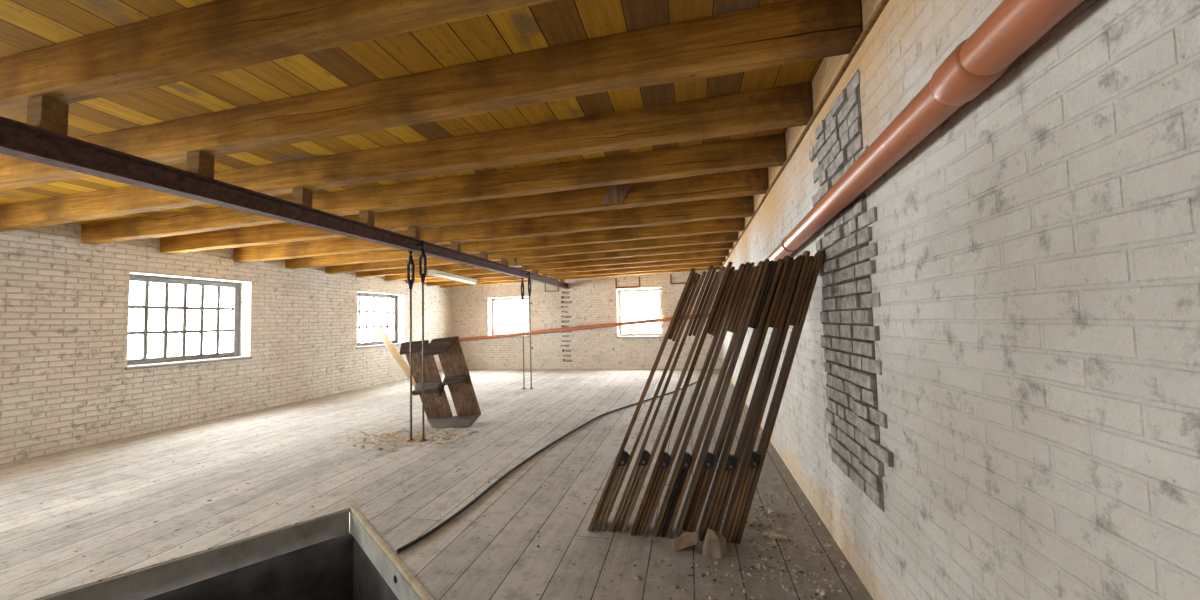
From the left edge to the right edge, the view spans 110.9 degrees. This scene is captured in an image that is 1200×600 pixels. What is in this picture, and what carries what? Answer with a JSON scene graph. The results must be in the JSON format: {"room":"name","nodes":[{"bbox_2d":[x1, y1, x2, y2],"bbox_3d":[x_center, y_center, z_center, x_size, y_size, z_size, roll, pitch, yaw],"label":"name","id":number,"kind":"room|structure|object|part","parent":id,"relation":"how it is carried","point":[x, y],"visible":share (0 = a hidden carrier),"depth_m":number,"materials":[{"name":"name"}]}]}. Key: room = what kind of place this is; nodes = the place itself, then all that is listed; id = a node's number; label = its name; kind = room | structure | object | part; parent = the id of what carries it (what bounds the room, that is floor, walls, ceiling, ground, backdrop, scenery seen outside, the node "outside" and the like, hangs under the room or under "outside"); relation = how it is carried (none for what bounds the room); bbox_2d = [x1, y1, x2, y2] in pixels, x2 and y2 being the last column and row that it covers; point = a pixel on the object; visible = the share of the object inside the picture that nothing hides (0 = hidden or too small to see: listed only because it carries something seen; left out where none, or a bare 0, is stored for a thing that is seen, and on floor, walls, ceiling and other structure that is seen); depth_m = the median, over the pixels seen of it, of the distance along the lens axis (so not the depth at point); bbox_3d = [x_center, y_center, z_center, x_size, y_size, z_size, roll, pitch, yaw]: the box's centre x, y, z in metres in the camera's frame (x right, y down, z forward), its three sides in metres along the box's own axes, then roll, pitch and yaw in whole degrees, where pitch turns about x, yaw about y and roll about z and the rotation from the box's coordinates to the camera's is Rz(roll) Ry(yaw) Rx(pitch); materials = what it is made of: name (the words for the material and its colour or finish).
{"room":"empty warehouse loft","nodes":[
{"label":"empty warehouse loft","id":0,"kind":"room"},
{"bbox_2d":[0,223,452,463],"bbox_3d":[-6.940,0.353,6.503,0.420,3.300,15.760,-2,-3,12],"label":"wall","id":1,"kind":"structure","parent":0,"point":[65,384],"depth_m":6.14,"materials":[{"name":"brick"}]},
{"bbox_2d":[124,274,252,369],"bbox_3d":[-6.793,0.344,6.851,0.340,1.415,1.760,-2,-3,12],"label":"window","id":2,"kind":"structure","parent":1,"relation":"in","point":[144,362],"depth_m":6.87,"materials":[{"name":"grey paint"}]},
{"bbox_3d":[-6.742,1.026,6.809,0.270,0.047,1.760,-2,-3,12],"label":"sill","id":3,"kind":"part","parent":2,"relation":"part of","materials":[{"name":"paint"}]},
{"bbox_2d":[356,292,400,348],"bbox_3d":[-5.891,0.529,10.974,0.340,1.415,1.770,-2,-3,12],"label":"window","id":4,"kind":"structure","parent":1,"relation":"in","point":[380,343],"depth_m":11.01,"materials":[{"name":"grey paint"}]},
{"bbox_3d":[-5.839,1.211,10.932,0.270,0.047,1.770,-2,-3,12],"label":"sill","id":5,"kind":"part","parent":4,"relation":"part of","materials":[{"name":"paint"}]},
{"bbox_2d":[144,531,398,599],"bbox_3d":[-2.024,3.082,2.005,2.140,2.450,2.240,1,-4,-44],"label":"wall","id":6,"kind":"structure","parent":0,"point":[336,568],"depth_m":3.15,"materials":[{"name":"concrete"}]},
{"bbox_2d":[37,509,421,599],"bbox_3d":[-2.057,1.756,2.071,1.904,0.185,2.040,1,-4,-44],"label":"trim","id":7,"kind":"structure","parent":6,"relation":"attached to","point":[151,581],"depth_m":2.81,"materials":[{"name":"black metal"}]},
{"bbox_2d":[0,0,823,247],"bbox_3d":[-2.450,-1.234,5.592,8.848,0.209,15.760,-2,-3,12],"label":"ceiling","id":8,"kind":"structure","parent":0,"point":[25,25],"depth_m":2.61,"materials":[{"name":"brown wood"}]},
{"bbox_2d":[0,0,553,118],"bbox_3d":[-3.160,-1.229,2.324,8.840,0.410,0.151,-2,-3,12],"label":"joist","id":9,"kind":"object","parent":8,"relation":"attached to","point":[217,36],"visible":0.96,"depth_m":2.00,"materials":[{"name":"brown wood"}]},
{"bbox_2d":[0,82,812,231],"bbox_3d":[-2.820,-1.159,3.878,8.840,0.410,0.155,-2,-3,12],"label":"joist","id":10,"kind":"object","parent":8,"relation":"attached to","point":[791,105],"visible":0.88,"depth_m":3.42,"materials":[{"name":"brown wood"}]},
{"bbox_2d":[0,0,861,190],"bbox_3d":[-3.000,-1.197,3.058,8.840,0.408,0.157,-2,-3,12],"label":"joist","id":11,"kind":"object","parent":8,"relation":"attached to","point":[793,31],"visible":0.88,"depth_m":2.46,"materials":[{"name":"brown wood"}]},
{"bbox_2d":[81,134,785,244],"bbox_3d":[-2.645,-1.122,4.678,8.840,0.412,0.149,-2,-3,12],"label":"joist","id":12,"kind":"object","parent":8,"relation":"attached to","point":[763,151],"visible":0.91,"depth_m":4.28,"materials":[{"name":"brown wood"}]},
{"bbox_2d":[160,168,768,253],"bbox_3d":[-2.463,-1.087,5.509,8.840,0.409,0.163,-2,-3,12],"label":"joist","id":13,"kind":"object","parent":8,"relation":"attached to","point":[753,181],"visible":0.78,"depth_m":5.16,"materials":[{"name":"brown wood"}]},
{"bbox_2d":[600,184,632,203],"bbox_3d":[0.191,-1.238,4.830,0.388,0.200,0.020,-2,-3,12],"label":"cleat","id":14,"kind":"object","parent":13,"relation":"attached to","point":[615,194],"visible":1,"depth_m":4.82,"materials":[{"name":"brown wood"}]},
{"bbox_2d":[234,196,753,262],"bbox_3d":[-2.237,-1.041,6.542,8.840,0.408,0.165,-2,-3,12],"label":"joist","id":15,"kind":"object","parent":8,"relation":"attached to","point":[735,207],"visible":0.87,"depth_m":6.20,"materials":[{"name":"brown wood"}]},
{"bbox_2d":[285,217,744,268],"bbox_3d":[-2.030,-0.997,7.489,8.840,0.409,0.164,-2,-3,12],"label":"joist","id":16,"kind":"object","parent":8,"relation":"attached to","point":[726,224],"visible":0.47,"depth_m":7.16,"materials":[{"name":"brown wood"}]},
{"bbox_2d":[325,232,737,273],"bbox_3d":[-1.831,-0.954,8.395,8.840,0.414,0.163,-2,-3,12],"label":"joist","id":17,"kind":"object","parent":8,"relation":"attached to","point":[725,237],"visible":0.44,"depth_m":8.07,"materials":[{"name":"brown wood"}]},
{"bbox_2d":[509,259,521,266],"bbox_3d":[-1.711,-0.756,8.370,0.250,0.155,0.250,-2,-3,12],"label":"hanging lamp","id":18,"kind":"object","parent":17,"relation":"hanging from","point":[515,264],"visible":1,"depth_m":8.34,"materials":[{"name":"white metal"}]},
{"bbox_3d":[-1.710,-0.711,8.368,0.250,0.065,0.250,-2,-3,12],"label":"lamp shade","id":19,"kind":"part","parent":18,"relation":"part of","materials":[{"name":"white metal"}]},
{"bbox_2d":[356,242,732,277],"bbox_3d":[-1.645,-0.917,9.245,8.840,0.412,0.155,-2,-3,12],"label":"joist","id":20,"kind":"object","parent":8,"relation":"attached to","point":[729,245],"visible":0.42,"depth_m":8.91,"materials":[{"name":"brown wood"}]},
{"bbox_2d":[428,270,476,284],"bbox_3d":[-3.676,-0.563,10.487,0.156,0.130,2.426,-2,-3,6],"label":"lamp","id":21,"kind":"object","parent":20,"relation":"attached to","point":[436,273],"visible":1,"depth_m":10.13,"materials":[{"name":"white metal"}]},
{"bbox_2d":[385,250,728,280],"bbox_3d":[-1.434,-0.873,10.211,8.840,0.413,0.155,-2,-3,12],"label":"joist","id":22,"kind":"object","parent":8,"relation":"attached to","point":[719,253],"visible":0.49,"depth_m":9.85,"materials":[{"name":"brown wood"}]},
{"bbox_2d":[406,257,725,282],"bbox_3d":[-1.257,-0.838,11.020,8.840,0.410,0.153,-2,-3,12],"label":"joist","id":23,"kind":"object","parent":8,"relation":"attached to","point":[715,259],"visible":0.36,"depth_m":10.69,"materials":[{"name":"brown wood"}]},
{"bbox_2d":[427,262,722,285],"bbox_3d":[-1.049,-0.796,11.969,8.840,0.408,0.151,-2,-3,12],"label":"joist","id":24,"kind":"object","parent":8,"relation":"attached to","point":[714,264],"visible":0.45,"depth_m":11.65,"materials":[{"name":"brown wood"}]},
{"bbox_2d":[440,266,720,287],"bbox_3d":[-0.904,-0.766,12.632,8.840,0.409,0.147,-2,-3,12],"label":"joist","id":25,"kind":"object","parent":8,"relation":"attached to","point":[706,268],"visible":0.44,"depth_m":12.41,"materials":[{"name":"brown wood"}]},
{"bbox_2d":[0,369,872,599],"bbox_3d":[-2.373,1.857,5.436,8.848,0.040,15.760,-2,-3,12],"label":"floor","id":26,"kind":"structure","parent":0,"point":[400,517],"depth_m":3.66,"materials":[{"name":"grey wood"}]},
{"bbox_2d":[263,385,400,410],"bbox_3d":[-4.753,2.070,8.996,2.496,0.010,3.323,-2,-3,12],"label":"debris","id":27,"kind":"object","parent":26,"relation":"on","point":[387,385],"depth_m":8.28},
{"bbox_2d":[0,389,744,599],"bbox_3d":[-1.849,1.838,5.800,6.811,0.007,7.311,-2,-3,12],"label":"litter","id":28,"kind":"object","parent":26,"relation":"on","point":[538,546],"visible":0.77,"depth_m":3.79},
{"bbox_2d":[350,505,433,599],"bbox_3d":[-1.376,1.687,2.727,0.036,0.036,2.040,1,-4,-44],"label":"trim","id":29,"kind":"structure","parent":26,"relation":"attached to","point":[406,573],"depth_m":2.67,"materials":[{"name":"beige wood"}]},
{"bbox_2d":[375,328,414,387],"bbox_3d":[-4.829,1.392,9.899,2.449,1.445,0.170,-4,-4,41],"label":"plank","id":30,"kind":"object","parent":26,"relation":"on","point":[380,331],"visible":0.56,"depth_m":10.00,"materials":[{"name":"brown wood"}]},
{"bbox_2d":[328,426,508,452],"bbox_3d":[-2.460,1.833,5.549,2.575,0.021,1.360,-2,-3,12],"label":"wood shavings","id":31,"kind":"object","parent":26,"relation":"on","point":[418,435],"visible":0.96,"depth_m":5.51},
{"bbox_2d":[400,336,480,426],"bbox_3d":[-2.361,1.192,5.983,0.893,1.329,0.972,-2,-3,12],"label":"wooden pallet","id":32,"kind":"object","parent":26,"relation":"on","point":[437,408],"visible":0.94,"depth_m":6.06,"materials":[{"name":"brown wood"}]},
{"bbox_3d":[-2.520,1.325,5.992,0.416,0.116,0.064,-2,-3,6],"label":"rail","id":33,"kind":"part","parent":32,"relation":"part of","materials":[{"name":"brown wood"}]},
{"bbox_3d":[-2.548,1.272,6.067,0.439,0.144,0.171,-2,-3,7],"label":"shelf","id":34,"kind":"part","parent":32,"relation":"part of","materials":[{"name":"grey wood"}]},
{"bbox_3d":[-2.280,1.801,6.201,0.882,0.130,0.344,-2,-3,8],"label":"board","id":35,"kind":"part","parent":32,"relation":"part of","materials":[{"name":"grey wood"}]},
{"bbox_3d":[-2.114,1.162,6.001,0.359,0.134,0.155,-2,-3,7],"label":"shelf","id":36,"kind":"part","parent":32,"relation":"part of","materials":[{"name":"brown wood"}]},
{"bbox_2d":[396,377,704,552],"bbox_3d":[0.607,1.829,7.045,0.569,0.024,9.461,-3,-3,27],"label":"cable","id":37,"kind":"object","parent":26,"relation":"on","point":[425,535],"visible":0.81,"depth_m":3.77,"materials":[{"name":"black rubber"}]},
{"bbox_2d":[588,268,706,531],"bbox_3d":[0.342,0.712,2.976,0.895,1.859,0.185,-2,-3,12],"label":"frame","id":38,"kind":"object","parent":26,"relation":"on","point":[623,460],"visible":1,"depth_m":2.91,"materials":[{"name":"brown wood"}]},
{"bbox_2d":[609,265,725,532],"bbox_3d":[0.485,0.702,2.963,0.870,1.871,0.185,-2,-3,12],"label":"frame","id":39,"kind":"object","parent":26,"relation":"on","point":[645,459],"visible":1,"depth_m":2.89,"materials":[{"name":"brown wood"}]},
{"bbox_2d":[671,531,697,551],"bbox_3d":[0.553,1.570,2.704,0.171,0.110,0.091,-2,-3,4],"label":"shard","id":40,"kind":"object","parent":26,"relation":"on","point":[686,539],"visible":1,"depth_m":2.69},
{"bbox_2d":[631,261,744,536],"bbox_3d":[0.614,0.687,2.904,0.838,1.888,0.185,-2,-3,12],"label":"frame","id":41,"kind":"object","parent":26,"relation":"on","point":[730,280],"visible":1,"depth_m":2.84,"materials":[{"name":"brown wood"}]},
{"bbox_2d":[653,261,763,537],"bbox_3d":[0.752,0.685,2.882,0.806,1.882,0.185,-2,-3,12],"label":"frame","id":42,"kind":"object","parent":26,"relation":"on","point":[738,309],"visible":0.99,"depth_m":2.82,"materials":[{"name":"brown wood"}]},
{"bbox_2d":[702,529,725,557],"bbox_3d":[0.727,1.545,2.636,0.153,0.144,0.123,-2,-3,12],"label":"rubble stone","id":43,"kind":"object","parent":26,"relation":"on","point":[714,542],"visible":1,"depth_m":2.59,"materials":[{"name":"beige stone"}]},
{"bbox_2d":[676,259,783,537],"bbox_3d":[0.887,0.674,2.854,0.774,1.896,0.185,-2,-3,12],"label":"frame","id":44,"kind":"object","parent":26,"relation":"on","point":[707,462],"visible":0.91,"depth_m":2.79,"materials":[{"name":"brown wood"}]},
{"bbox_2d":[603,456,857,599],"bbox_3d":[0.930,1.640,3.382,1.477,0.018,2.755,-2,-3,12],"label":"crumbs","id":45,"kind":"object","parent":26,"relation":"on","point":[754,541],"visible":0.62,"depth_m":2.60,"materials":[{"name":"brown stone"}]},
{"bbox_2d":[699,255,803,540],"bbox_3d":[1.023,0.661,2.819,0.744,1.911,0.185,-2,-3,12],"label":"frame","id":46,"kind":"object","parent":26,"relation":"on","point":[728,466],"visible":0.87,"depth_m":2.76,"materials":[{"name":"brown wood"}]},
{"bbox_2d":[748,519,760,525],"bbox_3d":[1.121,1.611,2.994,0.091,0.043,0.062,-2,-3,12],"label":"lump","id":47,"kind":"object","parent":26,"relation":"on","point":[753,522],"visible":1,"depth_m":2.98,"materials":[{"name":"beige stone"}]},
{"bbox_2d":[721,251,823,543],"bbox_3d":[1.162,0.644,2.798,0.717,1.936,0.185,-2,-3,12],"label":"frame","id":48,"kind":"object","parent":26,"relation":"on","point":[751,464],"visible":0.97,"depth_m":2.74,"materials":[{"name":"brown wood"}]},
{"bbox_2d":[768,508,779,515],"bbox_3d":[1.321,1.613,3.143,0.084,0.047,0.076,-2,-3,12],"label":"lump","id":49,"kind":"object","parent":26,"relation":"on","point":[773,512],"visible":1,"depth_m":3.12,"materials":[{"name":"beige stone"}]},
{"bbox_2d":[762,531,786,538],"bbox_3d":[1.189,1.607,2.823,0.157,0.023,0.063,-2,-3,12],"label":"lump","id":50,"kind":"object","parent":26,"relation":"on","point":[770,534],"visible":1,"depth_m":2.81,"materials":[{"name":"beige stone"}]},
{"bbox_2d":[816,588,826,595],"bbox_3d":[1.194,1.577,2.229,0.050,0.032,0.043,-4,-4,41],"label":"lump","id":51,"kind":"object","parent":26,"relation":"on","point":[820,591],"visible":0.98,"depth_m":2.22,"materials":[{"name":"beige stone"}]},
{"bbox_2d":[452,269,722,368],"bbox_3d":[-0.700,0.544,13.401,9.668,3.300,0.454,-2,-3,12],"label":"wall","id":52,"kind":"structure","parent":0,"point":[587,301],"depth_m":13.23,"materials":[{"name":"brick"}]},
{"bbox_2d":[0,116,569,288],"bbox_3d":[-2.459,-0.725,5.571,0.130,0.302,15.769,-2,-3,10],"label":"steel beam","id":53,"kind":"structure","parent":52,"relation":"attached to","point":[21,140],"depth_m":2.95,"materials":[{"name":"brown metal"}]},
{"bbox_2d":[26,95,68,135],"bbox_3d":[-3.068,-1.015,2.295,0.120,0.185,0.100,-2,-3,12],"label":"block","id":54,"kind":"object","parent":53,"relation":"on","point":[43,112],"visible":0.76,"depth_m":2.26,"materials":[{"name":"brown wood"}]},
{"bbox_2d":[186,151,214,178],"bbox_3d":[-2.932,-0.985,3.033,0.120,0.178,0.100,-2,-3,12],"label":"block","id":55,"kind":"object","parent":53,"relation":"on","point":[198,162],"visible":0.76,"depth_m":2.99,"materials":[{"name":"brown wood"}]},
{"bbox_2d":[292,187,311,207],"bbox_3d":[-2.780,-0.951,3.858,0.120,0.169,0.100,-2,-3,12],"label":"block","id":56,"kind":"object","parent":53,"relation":"on","point":[303,196],"visible":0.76,"depth_m":3.82,"materials":[{"name":"brown wood"}]},
{"bbox_2d":[359,210,374,225],"bbox_3d":[-2.631,-0.917,4.665,0.120,0.161,0.100,-2,-3,12],"label":"block","id":57,"kind":"object","parent":53,"relation":"on","point":[367,217],"visible":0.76,"depth_m":4.62,"materials":[{"name":"brown wood"}]},
{"bbox_2d":[406,251,414,441],"bbox_3d":[-2.489,0.594,5.436,0.102,2.487,0.090,-2,-3,12],"label":"rod","id":58,"kind":"object","parent":53,"relation":"hanging from","point":[410,261],"visible":1,"depth_m":5.45,"materials":[{"name":"metal"}]},
{"bbox_3d":[-2.484,0.793,5.426,0.026,2.088,0.027,-2,-3,12],"label":"rod","id":59,"kind":"part","parent":58,"relation":"part of","materials":[{"name":"metal"}]},
{"bbox_2d":[408,227,419,238],"bbox_3d":[-2.477,-0.883,5.500,0.120,0.153,0.100,-2,-3,12],"label":"block","id":60,"kind":"object","parent":53,"relation":"on","point":[414,232],"visible":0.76,"depth_m":5.46,"materials":[{"name":"brown wood"}]},
{"bbox_2d":[417,241,428,441],"bbox_3d":[-2.340,0.522,5.438,0.126,2.623,0.090,-2,-3,12],"label":"rod","id":61,"kind":"object","parent":53,"relation":"hanging from","point":[422,244],"visible":1,"depth_m":5.44,"materials":[{"name":"metal"}]},
{"bbox_3d":[-2.322,0.746,5.424,0.026,2.173,0.027,-2,-3,12],"label":"rod","id":62,"kind":"part","parent":61,"relation":"part of","materials":[{"name":"metal"}]},
{"bbox_2d":[451,242,460,251],"bbox_3d":[-2.285,-0.840,6.542,0.120,0.142,0.100,-2,-3,12],"label":"block","id":63,"kind":"object","parent":53,"relation":"on","point":[454,245],"visible":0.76,"depth_m":6.50,"materials":[{"name":"brown wood"}]},
{"bbox_2d":[479,252,487,259],"bbox_3d":[-2.109,-0.800,7.496,0.120,0.132,0.100,-2,-3,12],"label":"block","id":64,"kind":"object","parent":53,"relation":"on","point":[484,255],"visible":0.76,"depth_m":7.45,"materials":[{"name":"brown wood"}]},
{"bbox_2d":[501,259,507,264],"bbox_3d":[-1.940,-0.762,8.410,0.120,0.123,0.100,-2,-3,12],"label":"block","id":65,"kind":"object","parent":53,"relation":"on","point":[503,261],"visible":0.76,"depth_m":8.36,"materials":[{"name":"brown wood"}]},
{"bbox_2d":[521,278,526,388],"bbox_3d":[-1.753,0.758,9.428,0.090,2.525,0.100,-2,-3,12],"label":"rod","id":66,"kind":"object","parent":53,"relation":"hanging from","point":[522,282],"visible":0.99,"depth_m":9.43,"materials":[{"name":"metal"}]},
{"bbox_3d":[-1.748,0.957,9.418,0.026,2.126,0.027,-2,-3,12],"label":"rod","id":67,"kind":"part","parent":66,"relation":"part of","materials":[{"name":"metal"}]},
{"bbox_2d":[526,272,533,388],"bbox_3d":[-1.606,0.686,9.430,0.120,2.661,0.100,-2,-3,12],"label":"rod","id":68,"kind":"object","parent":53,"relation":"hanging from","point":[528,274],"visible":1,"depth_m":9.43,"materials":[{"name":"metal"}]},
{"bbox_3d":[-1.586,0.910,9.415,0.026,2.211,0.027,-2,-3,12],"label":"rod","id":69,"kind":"part","parent":68,"relation":"part of","materials":[{"name":"metal"}]},
{"bbox_2d":[491,297,528,337],"bbox_3d":[-3.026,0.583,13.854,1.490,1.335,0.340,-2,-3,12],"label":"window","id":70,"kind":"structure","parent":52,"relation":"in","point":[493,300],"depth_m":14.07,"materials":[{"name":"paint"}]},
{"bbox_2d":[615,277,639,288],"bbox_3d":[0.867,-0.538,12.893,0.780,0.330,0.030,-2,-3,12],"label":"strap","id":71,"kind":"object","parent":52,"relation":"attached to","point":[616,287],"visible":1,"depth_m":12.87,"materials":[{"name":"metal"}]},
{"bbox_2d":[617,288,663,337],"bbox_3d":[1.251,0.408,12.926,1.450,1.535,0.340,-2,-3,12],"label":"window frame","id":72,"kind":"structure","parent":52,"relation":"in","point":[621,334],"depth_m":12.99,"materials":[{"name":"paint"}]},
{"bbox_3d":[1.262,1.149,12.854,1.450,0.047,0.270,-2,-3,12],"label":"sill","id":73,"kind":"part","parent":72,"relation":"part of","materials":[{"name":"paint"}]},
{"bbox_2d":[670,274,695,283],"bbox_3d":[2.516,-0.640,12.536,0.760,0.306,0.030,-2,-3,12],"label":"strap","id":74,"kind":"object","parent":52,"relation":"attached to","point":[670,274],"visible":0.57,"depth_m":12.58,"materials":[{"name":"brown metal"}]},
{"bbox_2d":[719,0,1199,599],"bbox_3d":[2.089,0.026,4.542,0.426,3.300,15.760,-2,-3,12],"label":"wall","id":75,"kind":"structure","parent":0,"point":[992,391],"depth_m":1.18,"materials":[{"name":"grey brick"}]},
{"bbox_2d":[459,0,1083,341],"bbox_3d":[-2.369,0.153,5.508,8.754,1.583,15.719,-2,-3,12],"label":"drain pipe","id":76,"kind":"object","parent":75,"relation":"attached to","point":[1014,26],"visible":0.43,"depth_m":1.25,"materials":[{"name":"orange plastic"}]},
{"bbox_2d":[930,39,1009,104],"bbox_3d":[1.059,-0.658,1.186,0.141,0.146,0.146,-2,-3,12],"label":"socket","id":77,"kind":"object","parent":76,"relation":"attached to","point":[954,82],"depth_m":1.17,"materials":[{"name":"orange plastic"}]},
{"bbox_2d":[719,0,888,271],"bbox_3d":[1.865,-1.173,4.645,0.022,0.032,15.760,-2,-3,12],"label":"trim","id":78,"kind":"structure","parent":75,"relation":"attached to","point":[883,3],"depth_m":2.50,"materials":[{"name":"brown wood"}]}
]}

